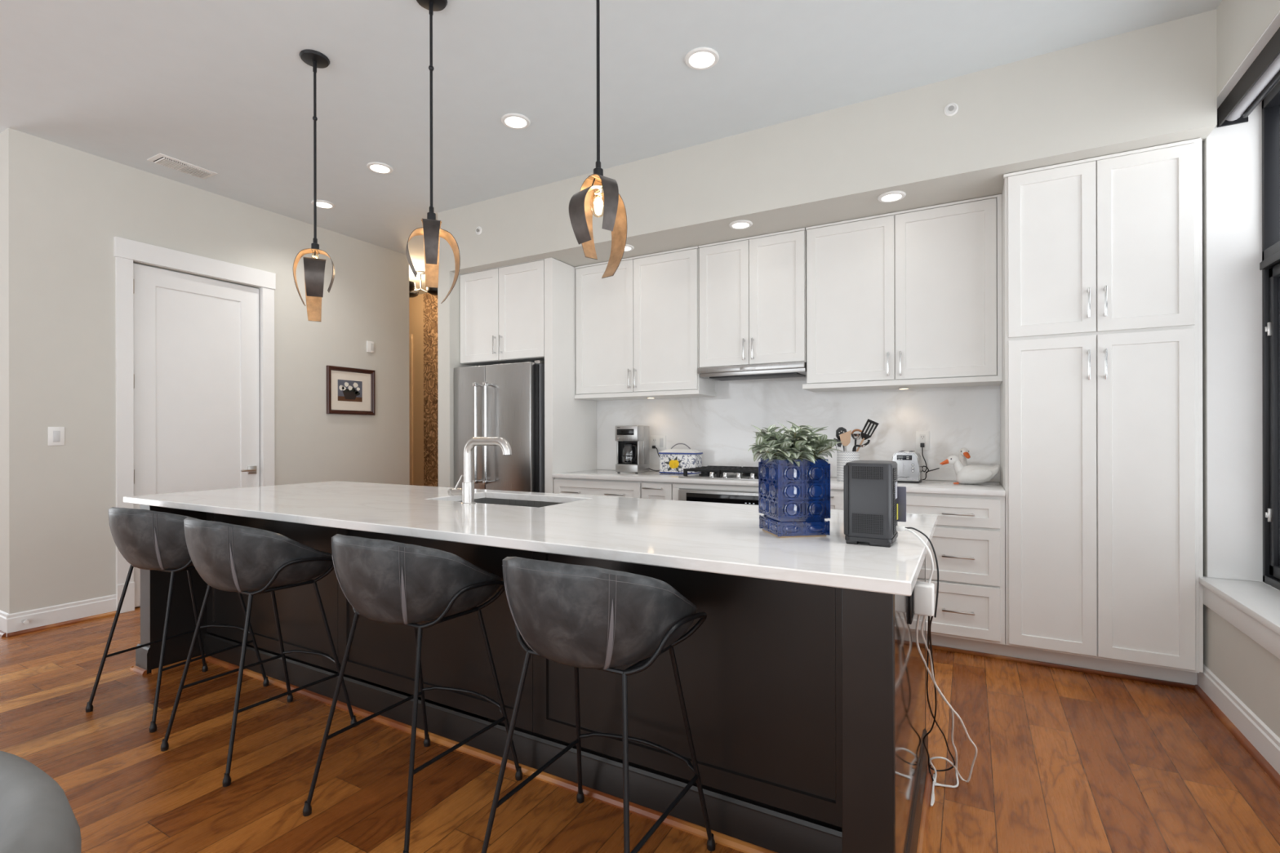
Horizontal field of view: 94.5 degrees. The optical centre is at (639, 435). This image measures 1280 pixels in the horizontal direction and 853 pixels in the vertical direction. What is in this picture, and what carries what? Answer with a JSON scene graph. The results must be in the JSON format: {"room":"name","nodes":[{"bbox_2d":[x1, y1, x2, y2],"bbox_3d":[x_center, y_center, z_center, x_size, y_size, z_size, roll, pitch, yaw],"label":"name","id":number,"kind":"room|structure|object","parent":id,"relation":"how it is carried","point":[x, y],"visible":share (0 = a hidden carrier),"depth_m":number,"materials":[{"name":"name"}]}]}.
{"room":"kitchen","nodes":[
{"label":"kitchen","id":0,"kind":"room"},
{"bbox_2d":[0,127,409,613],"bbox_3d":[-4.833,-0.327,5.868,3.844,3.124,2.974,0,0,29],"label":"wall","id":1,"kind":"structure","parent":0,"point":[63,208],"depth_m":4.01,"materials":[{"name":"paint"}]},
{"bbox_2d":[21,619,29,624],"bbox_3d":[-3.812,1.156,3.665,0.052,0.023,0.024,0,0,29],"label":"door stop","id":2,"kind":"object","parent":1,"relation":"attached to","point":[24,621],"visible":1,"depth_m":3.65,"materials":[{"name":"silver metal"}]},
{"bbox_2d":[48,426,64,445],"bbox_3d":[-3.769,0.006,3.818,0.010,0.121,0.080,0,0,29],"label":"light switch","id":3,"kind":"object","parent":1,"relation":"attached to","point":[55,434],"visible":1,"depth_m":3.81,"materials":[{"name":"white plastic"}]},
{"bbox_2d":[0,594,116,637],"bbox_3d":[-5.419,1.169,4.776,3.878,0.135,0.561,0,0,29],"label":"baseboard","id":4,"kind":"structure","parent":1,"relation":"attached to","point":[62,615],"depth_m":3.81,"materials":[{"name":"paint"}]},
{"bbox_2d":[113,236,275,613],"bbox_3d":[-3.403,-0.069,4.570,0.178,2.602,1.076,0,0,29],"label":"door","id":5,"kind":"structure","parent":1,"relation":"in","point":[194,355],"depth_m":4.50,"materials":[{"name":"paint"}]},
{"bbox_2d":[326,365,375,415],"bbox_3d":[-2.746,-0.419,5.634,0.030,0.444,0.494,0,0,29],"label":"framed picture","id":6,"kind":"object","parent":1,"relation":"attached to","point":[349,391],"visible":1,"depth_m":5.62,"materials":[{"name":"brown wood"}]},
{"bbox_2d":[337,379,362,401],"bbox_3d":[-2.756,-0.422,5.622,0.001,0.199,0.254,0,0,29],"label":"print","id":7,"kind":"object","parent":6,"relation":"attached to","point":[348,390],"depth_m":5.62,"materials":[{"name":"multicoloured paper"}]},
{"bbox_2d":[366,341,373,352],"bbox_3d":[-2.651,-0.869,5.816,0.020,0.110,0.076,0,0,29],"label":"thermostat","id":8,"kind":"object","parent":1,"relation":"attached to","point":[370,344],"visible":1,"depth_m":5.80,"materials":[{"name":"white plastic"}]},
{"bbox_2d":[408,293,423,485],"bbox_3d":[-2.889,-0.331,7.964,5.200,3.124,0.100,0,0,29],"label":"wall","id":9,"kind":"structure","parent":0,"point":[415,304],"depth_m":7.96,"materials":[{"name":"paint"}]},
{"bbox_2d":[408,333,413,485],"bbox_3d":[-3.524,-0.068,8.246,1.015,2.600,0.025,0,0,29],"label":"door frame","id":10,"kind":"structure","parent":9,"relation":"attached to","point":[411,335],"depth_m":8.00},
{"bbox_2d":[423,293,438,486],"bbox_3d":[-1.834,-0.333,7.314,2.415,3.124,0.008,0,0,29],"label":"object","id":11,"kind":"structure","parent":9,"relation":"attached to","point":[430,301],"depth_m":7.83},
{"bbox_2d":[437,209,474,487],"bbox_3d":[-1.477,-0.334,5.332,0.140,3.124,0.753,0,0,29],"label":"wall","id":12,"kind":"structure","parent":0,"point":[449,311],"depth_m":5.00,"materials":[{"name":"paint"}]},
{"bbox_2d":[0,0,1222,294],"bbox_3d":[-3.026,-1.942,2.486,10.300,0.100,10.000,0,0,29],"label":"ceiling","id":13,"kind":"structure","parent":0,"point":[224,87],"depth_m":3.10,"materials":[{"name":"paint"}]},
{"bbox_2d":[146,153,217,178],"bbox_3d":[-3.215,-1.885,4.160,0.190,0.014,0.350,0,0,29],"label":"ceiling vent","id":14,"kind":"object","parent":13,"relation":"in","point":[162,159],"visible":1,"depth_m":4.14,"materials":[{"name":"white plastic"}]},
{"bbox_2d":[293,48,334,321],"bbox_3d":[-1.638,-1.237,2.973,0.178,1.316,0.224,0,0,-20],"label":"pendant light","id":15,"kind":"object","parent":13,"relation":"hanging from","point":[314,268],"visible":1,"depth_m":2.96,"materials":[{"name":"black metal"}]},
{"bbox_2d":[311,237,319,248],"bbox_3d":[-1.631,-0.958,2.969,0.037,0.065,0.037,0,0,-20],"label":"socket","id":16,"kind":"object","parent":15,"relation":"attached to","point":[314,245],"depth_m":2.96,"materials":[{"name":"black metal"}]},
{"bbox_2d":[311,200,335,208],"bbox_3d":[-2.591,-1.888,4.837,0.174,0.011,0.174,0,0,29],"label":"recessed light","id":17,"kind":"object","parent":13,"relation":"in","point":[320,203],"visible":0.89,"depth_m":4.83,"materials":[{"name":"white plastic"}]},
{"bbox_2d":[366,161,393,173],"bbox_3d":[-1.840,-1.889,4.183,0.174,0.011,0.174,0,0,29],"label":"recessed light","id":18,"kind":"object","parent":13,"relation":"in","point":[378,167],"visible":1,"depth_m":4.17,"materials":[{"name":"white plastic"}]},
{"bbox_2d":[408,270,437,297],"bbox_3d":[-2.511,-1.756,6.806,0.550,0.275,0.507,0,0,-13],"label":"lamp","id":19,"kind":"object","parent":13,"relation":"attached to","point":[413,291],"visible":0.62,"depth_m":6.79,"materials":[{"name":"black metal"}]},
{"bbox_2d":[405,0,460,303],"bbox_3d":[-0.900,-1.239,2.570,0.224,1.316,0.178,0,0,-19],"label":"pendant light","id":20,"kind":"object","parent":13,"relation":"hanging from","point":[432,231],"visible":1,"depth_m":2.56,"materials":[{"name":"black metal"}]},
{"bbox_2d":[426,205,435,219],"bbox_3d":[-0.904,-0.959,2.563,0.037,0.065,0.037,0,0,-19],"label":"socket","id":21,"kind":"object","parent":20,"relation":"attached to","point":[431,215],"depth_m":2.55,"materials":[{"name":"black metal"}]},
{"bbox_2d":[501,113,530,128],"bbox_3d":[-0.749,-1.891,3.566,0.174,0.011,0.174,0,0,29],"label":"recessed light","id":22,"kind":"object","parent":13,"relation":"in","point":[513,121],"visible":1,"depth_m":3.56,"materials":[{"name":"white plastic"}]},
{"bbox_2d":[568,0,626,278],"bbox_3d":[-0.149,-1.240,2.151,0.224,1.316,0.178,0,0,-37],"label":"pendant light","id":23,"kind":"object","parent":13,"relation":"hanging from","point":[581,204],"visible":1,"depth_m":2.14,"materials":[{"name":"black metal"}]},
{"bbox_2d":[593,160,603,175],"bbox_3d":[-0.151,-0.961,2.144,0.037,0.065,0.037,0,0,-37],"label":"socket","id":24,"kind":"object","parent":23,"relation":"attached to","point":[598,171],"depth_m":2.13,"materials":[{"name":"black metal"}]},
{"bbox_2d":[684,47,719,70],"bbox_3d":[0.311,-1.894,2.977,0.174,0.011,0.174,0,0,29],"label":"recessed light","id":25,"kind":"object","parent":13,"relation":"in","point":[700,58],"visible":1,"depth_m":2.97,"materials":[{"name":"white plastic"}]},
{"bbox_2d":[0,606,1279,852],"bbox_3d":[-3.019,1.281,2.486,10.300,0.100,10.000,0,0,29],"label":"floor","id":26,"kind":"structure","parent":0,"point":[1067,761],"depth_m":2.16,"materials":[{"name":"brown wood"}]},
{"bbox_2d":[0,751,81,852],"bbox_3d":[-1.037,0.858,0.632,0.674,0.742,0.605,0,0,29],"label":"upholstered chair","id":27,"kind":"object","parent":26,"relation":"on","point":[37,815],"visible":1,"depth_m":0.78,"materials":[{"name":"grey fabric"}]},
{"bbox_2d":[85,506,269,733],"bbox_3d":[-2.143,0.771,2.771,0.542,0.916,0.518,0,0,23],"label":"bar stool","id":28,"kind":"object","parent":26,"relation":"on","point":[148,540],"visible":0.7,"depth_m":2.56,"materials":[{"name":"grey leather"}]},
{"bbox_2d":[160,517,356,786],"bbox_3d":[-1.530,0.770,2.404,0.542,0.916,0.518,0,0,30],"label":"bar stool","id":29,"kind":"object","parent":26,"relation":"on","point":[227,557],"visible":0.98,"depth_m":2.21,"materials":[{"name":"grey leather"}]},
{"bbox_2d":[302,533,522,852],"bbox_3d":[-0.753,0.769,2.015,0.542,0.916,0.518,0,0,29],"label":"bar stool","id":30,"kind":"object","parent":26,"relation":"on","point":[383,581],"visible":0.98,"depth_m":1.82,"materials":[{"name":"grey leather"}]},
{"bbox_2d":[453,360,544,493],"bbox_3d":[-1.042,0.310,5.059,0.877,1.795,0.767,0,0,29],"label":"refrigerator","id":31,"kind":"object","parent":26,"relation":"on","point":[506,401],"visible":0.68,"depth_m":4.73,"materials":[{"name":"silver metal"}]},
{"bbox_2d":[459,257,596,493],"bbox_3d":[-0.963,-0.076,5.087,0.991,2.606,0.673,0,0,29],"label":"tall cabinet","id":32,"kind":"object","parent":26,"relation":"on","point":[524,312],"visible":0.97,"depth_m":4.77,"materials":[{"name":"paint"}]},
{"bbox_2d":[129,504,933,852],"bbox_3d":[-0.769,0.788,2.689,3.731,0.876,1.142,0,0,29],"label":"kitchen island","id":33,"kind":"object","parent":26,"relation":"on","point":[805,704],"visible":0.44,"depth_m":1.88,"materials":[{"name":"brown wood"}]},
{"bbox_2d":[123,480,937,595],"bbox_3d":[-0.776,0.334,2.712,3.778,0.032,1.198,0,0,29],"label":"island countertop","id":34,"kind":"structure","parent":33,"relation":"on","point":[721,538],"depth_m":2.05,"materials":[{"name":"white stone"}]},
{"bbox_2d":[448,436,511,504],"bbox_3d":[-0.735,0.162,2.709,0.374,0.310,0.068,0,0,29],"label":"kitchen faucet","id":35,"kind":"object","parent":34,"relation":"on","point":[467,491],"visible":1,"depth_m":2.72,"materials":[{"name":"silver metal"}]},
{"bbox_2d":[460,481,475,504],"bbox_3d":[-0.798,0.268,2.744,0.068,0.100,0.068,0,0,29],"label":"base","id":36,"kind":"object","parent":35,"relation":"on","point":[467,491],"depth_m":2.72,"materials":[{"name":"silver metal"}]},
{"bbox_2d":[459,497,564,507],"bbox_3d":[-0.656,0.457,2.959,0.744,0.215,0.444,0,0,29],"label":"undermount sink","id":37,"kind":"object","parent":34,"relation":"in","point":[483,500],"visible":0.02,"depth_m":3.21,"materials":[{"name":"metal"}]},
{"bbox_2d":[747,421,843,537],"bbox_3d":[0.497,0.134,1.896,0.292,0.362,0.315,0,0,14],"label":"planter","id":38,"kind":"object","parent":34,"relation":"on","point":[794,475],"visible":1,"depth_m":1.83,"materials":[{"name":"ceramic"}]},
{"bbox_2d":[843,460,938,617],"bbox_3d":[0.738,0.296,1.729,0.244,0.438,0.173,0,0,29],"label":"speaker","id":39,"kind":"object","parent":34,"relation":"on","point":[874,504],"visible":1,"depth_m":1.68,"materials":[{"name":"grey plastic"}]},
{"bbox_2d":[851,466,883,479],"bbox_3d":[0.647,0.107,1.682,0.086,0.037,0.001,0,0,29],"label":"grille","id":40,"kind":"object","parent":39,"relation":"attached to","point":[858,473],"depth_m":1.68,"materials":[{"name":"grey plastic"}]},
{"bbox_2d":[851,513,884,535],"bbox_3d":[0.647,0.253,1.682,0.086,0.057,0.001,0,0,29],"label":"grille","id":41,"kind":"object","parent":39,"relation":"attached to","point":[862,524],"depth_m":1.68,"materials":[{"name":"grey plastic"}]},
{"bbox_2d":[909,592,914,624],"bbox_3d":[0.776,0.478,1.683,0.008,0.090,0.115,0,0,29],"label":"island outlet","id":42,"kind":"object","parent":33,"relation":"attached to","point":[911,597],"visible":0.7,"depth_m":1.63,"materials":[{"name":"black plastic"}]},
{"bbox_2d":[911,595,913,618],"bbox_3d":[0.765,0.478,1.658,0.002,0.060,0.040,0,0,29],"label":"socket","id":43,"kind":"object","parent":42,"relation":"attached to","point":[912,595],"depth_m":1.66,"materials":[{"name":"plastic"}]},
{"bbox_2d":[912,581,977,806],"bbox_3d":[0.972,0.823,1.867,0.165,0.812,0.576,0,0,29],"label":"power adapter","id":44,"kind":"object","parent":42,"relation":"attached to","point":[923,593],"visible":1,"depth_m":1.83,"materials":[{"name":"white plastic"}]},
{"bbox_2d":[553,477,642,498],"bbox_3d":[-0.186,0.724,4.655,0.776,0.793,0.674,0,0,29],"label":"base cabinet","id":45,"kind":"object","parent":26,"relation":"on","point":[614,488],"visible":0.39,"depth_m":4.38,"materials":[{"name":"paint"}]},
{"bbox_2d":[551,469,1004,496],"bbox_3d":[0.780,0.309,4.127,2.984,0.030,0.658,0,0,29],"label":"countertop","id":46,"kind":"structure","parent":45,"relation":"on","point":[936,486],"depth_m":3.82,"materials":[{"name":"white stone"}]},
{"bbox_2d":[615,425,659,473],"bbox_3d":[-0.002,0.110,4.738,0.294,0.372,0.299,0,0,29],"label":"coffee maker","id":47,"kind":"object","parent":46,"relation":"on","point":[633,444],"visible":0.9,"depth_m":4.67,"materials":[{"name":"metal"}]},
{"bbox_2d":[658,443,702,474],"bbox_3d":[0.316,0.178,4.593,0.313,0.234,0.138,0,0,29],"label":"bread box","id":48,"kind":"object","parent":46,"relation":"on","point":[671,460],"visible":0.95,"depth_m":4.54,"materials":[{"name":"ceramic"}]},
{"bbox_2d":[678,465,758,480],"bbox_3d":[0.767,0.263,4.106,0.860,0.063,0.520,0,0,29],"label":"gas cooktop","id":49,"kind":"object","parent":46,"relation":"in","point":[724,473],"visible":0.62,"depth_m":4.04,"materials":[{"name":"metal"}]},
{"bbox_2d":[678,472,758,480],"bbox_3d":[0.767,0.288,4.106,0.860,0.012,0.520,0,0,29],"label":"tray","id":50,"kind":"object","parent":49,"relation":"on","point":[730,476],"depth_m":4.00,"materials":[{"name":"metal"}]},
{"bbox_2d":[836,451,859,481],"bbox_3d":[1.334,0.198,3.785,0.139,0.190,0.139,0,0,29],"label":"utensil crock","id":51,"kind":"object","parent":46,"relation":"on","point":[842,457],"visible":0.55,"depth_m":3.74,"materials":[{"name":"white ceramic"}]},
{"bbox_2d":[833,438,841,451],"bbox_3d":[1.278,0.141,3.816,0.079,0.246,0.012,0,0,29],"label":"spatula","id":52,"kind":"object","parent":51,"relation":"in","point":[839,445],"visible":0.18,"depth_m":3.81,"materials":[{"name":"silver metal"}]},
{"bbox_2d":[835,426,846,451],"bbox_3d":[1.317,0.105,3.831,0.086,0.318,0.042,0,0,29],"label":"slotted spoon","id":53,"kind":"object","parent":51,"relation":"in","point":[840,430],"visible":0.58,"depth_m":3.84,"materials":[{"name":"black plastic"}]},
{"bbox_2d":[839,430,851,451],"bbox_3d":[1.306,0.115,3.761,0.076,0.296,0.015,0,0,-4],"label":"wooden spatula","id":54,"kind":"object","parent":51,"relation":"in","point":[845,437],"visible":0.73,"depth_m":3.76,"materials":[{"name":"brown wood"}]},
{"bbox_2d":[851,429,862,451],"bbox_3d":[1.384,0.112,3.779,0.072,0.302,0.070,0,0,29],"label":"ladle","id":55,"kind":"object","parent":51,"relation":"in","point":[855,437],"visible":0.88,"depth_m":3.76,"materials":[{"name":"black plastic"}]},
{"bbox_2d":[851,433,861,439],"bbox_3d":[1.385,0.011,3.779,0.070,0.042,0.070,0,0,29],"label":"bowl","id":56,"kind":"object","parent":55,"relation":"on","point":[855,436],"depth_m":3.75,"materials":[{"name":"silver metal"}]},
{"bbox_2d":[852,439,870,451],"bbox_3d":[1.376,0.145,3.699,0.117,0.237,0.040,0,0,38],"label":"measuring spoon","id":57,"kind":"object","parent":51,"relation":"in","point":[868,441],"visible":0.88,"depth_m":3.69,"materials":[{"name":"black plastic"}]},
{"bbox_2d":[856,418,879,451],"bbox_3d":[1.388,0.082,3.733,0.223,0.368,0.046,0,0,38],"label":"slotted turner","id":58,"kind":"object","parent":51,"relation":"in","point":[870,426],"visible":0.78,"depth_m":3.70,"materials":[{"name":"black plastic"}]},
{"bbox_2d":[892,443,939,483],"bbox_3d":[1.747,0.172,3.745,0.263,0.241,0.330,0,0,29],"label":"toaster","id":59,"kind":"object","parent":46,"relation":"on","point":[909,466],"visible":0.98,"depth_m":3.63,"materials":[{"name":"silver metal"}]},
{"bbox_2d":[939,448,999,484],"bbox_3d":[1.996,0.185,3.579,0.317,0.214,0.291,0,0,29],"label":"figurine","id":60,"kind":"object","parent":46,"relation":"on","point":[970,473],"visible":1,"depth_m":3.48,"materials":[{"name":"white ceramic"}]},
{"bbox_2d":[481,556,715,852],"bbox_3d":[-0.111,0.767,1.657,0.542,0.916,0.518,0,0,29],"label":"bar stool","id":61,"kind":"object","parent":26,"relation":"on","point":[577,616],"visible":1,"depth_m":1.46,"materials":[{"name":"grey leather"}]},
{"bbox_2d":[641,481,673,500],"bbox_3d":[0.262,0.723,4.406,0.245,0.793,0.674,0,0,29],"label":"base cabinet","id":62,"kind":"object","parent":26,"relation":"on","point":[650,490],"visible":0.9,"depth_m":4.14,"materials":[{"name":"paint"}]},
{"bbox_2d":[672,482,758,500],"bbox_3d":[0.760,0.722,4.147,0.873,0.793,0.640,0,0,29],"label":"base cabinet","id":63,"kind":"object","parent":26,"relation":"on","point":[676,486],"visible":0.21,"depth_m":3.95,"materials":[{"name":"paint"}]},
{"bbox_2d":[678,488,758,505],"bbox_3d":[0.592,0.701,3.837,0.772,0.665,0.102,0,0,29],"label":"wall oven","id":64,"kind":"object","parent":63,"relation":"attached to","point":[685,495],"visible":0.17,"depth_m":3.89,"materials":[{"name":"metal"}]},
{"bbox_2d":[830,488,844,510],"bbox_3d":[1.251,0.721,3.854,0.266,0.793,0.674,0,0,29],"label":"base cabinet","id":65,"kind":"object","parent":26,"relation":"on","point":[837,500],"visible":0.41,"depth_m":3.54,"materials":[{"name":"paint"}]},
{"bbox_2d":[906,492,1004,644],"bbox_3d":[1.725,0.720,3.590,0.814,0.793,0.674,0,0,29],"label":"base cabinet","id":66,"kind":"object","parent":26,"relation":"on","point":[967,540],"visible":0.47,"depth_m":3.21,"materials":[{"name":"paint"}]},
{"bbox_2d":[925,633,1197,684],"bbox_3d":[2.150,1.168,3.142,1.213,0.105,0.020,0,0,29],"label":"toe kick","id":67,"kind":"object","parent":26,"relation":"on","point":[1134,669],"visible":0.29,"depth_m":3.08,"materials":[{"name":"paint"}]},
{"bbox_2d":[928,644,1195,689],"bbox_3d":[2.139,1.210,3.126,1.208,0.020,0.018,0,0,29],"label":"strip","id":68,"kind":"object","parent":26,"relation":"on","point":[934,646],"visible":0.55,"depth_m":3.07,"materials":[{"name":"brown wood"}]},
{"bbox_2d":[1000,137,1203,673],"bbox_3d":[2.420,-0.135,3.201,0.792,2.499,0.673,0,0,29],"label":"pantry cabinet","id":69,"kind":"object","parent":26,"relation":"on","point":[1101,384],"visible":1,"depth_m":2.92,"materials":[{"name":"paint"}]},
{"bbox_2d":[448,8,1217,274],"bbox_3d":[0.671,-1.642,4.133,4.783,0.517,0.753,0,0,29],"label":"soffit","id":70,"kind":"structure","parent":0,"point":[1156,85],"depth_m":3.33,"materials":[{"name":"paint"}]},
{"bbox_2d":[475,226,482,235],"bbox_3d":[-1.313,-1.662,4.798,0.068,0.068,0.017,0,0,29],"label":"sprinkler head","id":71,"kind":"object","parent":70,"relation":"attached to","point":[478,230],"visible":1,"depth_m":4.80},
{"bbox_2d":[624,244,634,251],"bbox_3d":[-0.119,-1.376,4.347,0.154,0.011,0.154,0,0,29],"label":"recessed light","id":72,"kind":"object","parent":70,"relation":"in","point":[628,247],"visible":0.39,"depth_m":4.33,"materials":[{"name":"white plastic"}]},
{"bbox_2d":[728,219,752,229],"bbox_3d":[0.660,-1.378,3.872,0.154,0.011,0.154,0,0,29],"label":"recessed light","id":73,"kind":"object","parent":70,"relation":"in","point":[742,224],"visible":1,"depth_m":3.86,"materials":[{"name":"white plastic"}]},
{"bbox_2d":[877,191,906,202],"bbox_3d":[1.456,-1.380,3.423,0.154,0.011,0.154,0,0,29],"label":"recessed light","id":74,"kind":"object","parent":70,"relation":"in","point":[891,196],"visible":1,"depth_m":3.41,"materials":[{"name":"white plastic"}]},
{"bbox_2d":[943,102,958,115],"bbox_3d":[1.655,-1.736,3.144,0.068,0.068,0.017,0,0,29],"label":"sprinkler head","id":75,"kind":"object","parent":70,"relation":"attached to","point":[951,108],"visible":1,"depth_m":3.14},
{"bbox_2d":[1202,0,1279,737],"bbox_3d":[1.024,-0.339,-0.457,0.300,3.124,8.800,0,0,29],"label":"wall","id":76,"kind":"structure","parent":0,"point":[1250,671],"depth_m":2.48,"materials":[{"name":"paint"}]},
{"bbox_2d":[1193,663,1279,788],"bbox_3d":[0.779,1.156,-0.559,0.034,0.135,7.780,0,0,29],"label":"baseboard","id":77,"kind":"structure","parent":76,"relation":"attached to","point":[1256,738],"depth_m":2.37,"materials":[{"name":"paint"}]},
{"bbox_2d":[1198,575,1279,658],"bbox_3d":[2.072,0.727,1.568,0.219,0.125,2.715,0,0,29],"label":"window sill","id":78,"kind":"structure","parent":76,"relation":"attached to","point":[1252,607],"depth_m":2.40,"materials":[{"name":"paint"}]},
{"bbox_2d":[1206,10,1279,582],"bbox_3d":[2.093,-0.426,1.555,0.206,2.179,2.657,0,0,29],"label":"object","id":79,"kind":"structure","parent":76,"relation":"in","point":[1234,435],"depth_m":2.71,"materials":[{"name":"paint"}]},
{"bbox_2d":[1217,26,1279,127],"bbox_3d":[2.075,-1.468,1.560,0.105,0.088,2.645,0,0,29],"label":"roller shade","id":80,"kind":"object","parent":79,"relation":"attached to","point":[1263,74],"visible":0.97,"depth_m":2.46,"materials":[{"name":"grey fabric"}]},
{"bbox_2d":[1259,80,1279,590],"bbox_3d":[2.188,-0.430,1.502,0.128,2.189,2.695,0,0,29],"label":"window","id":81,"kind":"structure","parent":76,"relation":"in","point":[1269,265],"depth_m":2.63,"materials":[{"name":"black metal"}]},
{"bbox_3d":[0.820,-0.339,4.540,4.923,3.124,0.100,0,0,29],"label":"wall","id":82,"kind":"structure","parent":0,"visible":0},
{"bbox_2d":[574,245,715,400],"bbox_3d":[0.026,-0.840,4.706,1.102,1.081,0.380,0,0,29],"label":"upper cabinet","id":83,"kind":"object","parent":82,"relation":"attached to","point":[637,326],"visible":0.99,"depth_m":4.54,"materials":[{"name":"paint"}]},
{"bbox_2d":[697,361,806,381],"bbox_3d":[0.835,-0.453,4.250,0.766,0.072,0.347,0,0,29],"label":"range hood","id":84,"kind":"object","parent":82,"relation":"attached to","point":[797,369],"visible":0.96,"depth_m":4.14,"materials":[{"name":"metal"}]},
{"bbox_2d":[698,227,806,368],"bbox_3d":[0.837,-0.935,4.254,0.768,0.893,0.380,0,0,29],"label":"upper cabinet","id":85,"kind":"object","parent":82,"relation":"attached to","point":[753,290],"visible":0.98,"depth_m":4.10,"materials":[{"name":"paint"}]},
{"bbox_2d":[596,376,999,482],"bbox_3d":[0.936,-0.172,4.406,2.986,0.930,0.019,0,0,29],"label":"backsplash","id":86,"kind":"structure","parent":82,"relation":"attached to","point":[719,427],"depth_m":4.22,"materials":[{"name":"white stone"}]},
{"bbox_2d":[650,435,666,449],"bbox_3d":[0.148,0.061,4.829,0.140,0.117,0.009,0,0,29],"label":"wall outlet","id":87,"kind":"object","parent":86,"relation":"attached to","point":[660,442],"visible":0.95,"depth_m":4.82,"materials":[{"name":"white plastic"}]},
{"bbox_2d":[652,438,656,447],"bbox_3d":[0.118,0.061,4.843,0.034,0.073,0.002,0,0,29],"label":"receptacle","id":88,"kind":"object","parent":87,"relation":"attached to","point":[654,440],"depth_m":4.84,"materials":[{"name":"white plastic"}]},
{"bbox_2d":[915,431,929,449],"bbox_3d":[1.854,0.035,3.879,0.082,0.123,0.008,0,0,29],"label":"wall outlet","id":89,"kind":"object","parent":86,"relation":"attached to","point":[922,437],"visible":1,"depth_m":3.88,"materials":[{"name":"white plastic"}]},
{"bbox_2d":[920,434,925,446],"bbox_3d":[1.853,0.035,3.876,0.034,0.079,0.002,0,0,29],"label":"receptacle","id":90,"kind":"object","parent":89,"relation":"attached to","point":[922,437],"depth_m":3.87,"materials":[{"name":"white plastic"}]},
{"bbox_2d":[802,194,1002,391],"bbox_3d":[1.655,-0.846,3.798,1.135,1.075,0.380,0,0,29],"label":"upper cabinet","id":91,"kind":"object","parent":82,"relation":"attached to","point":[913,298],"visible":1,"depth_m":3.63,"materials":[{"name":"paint"}]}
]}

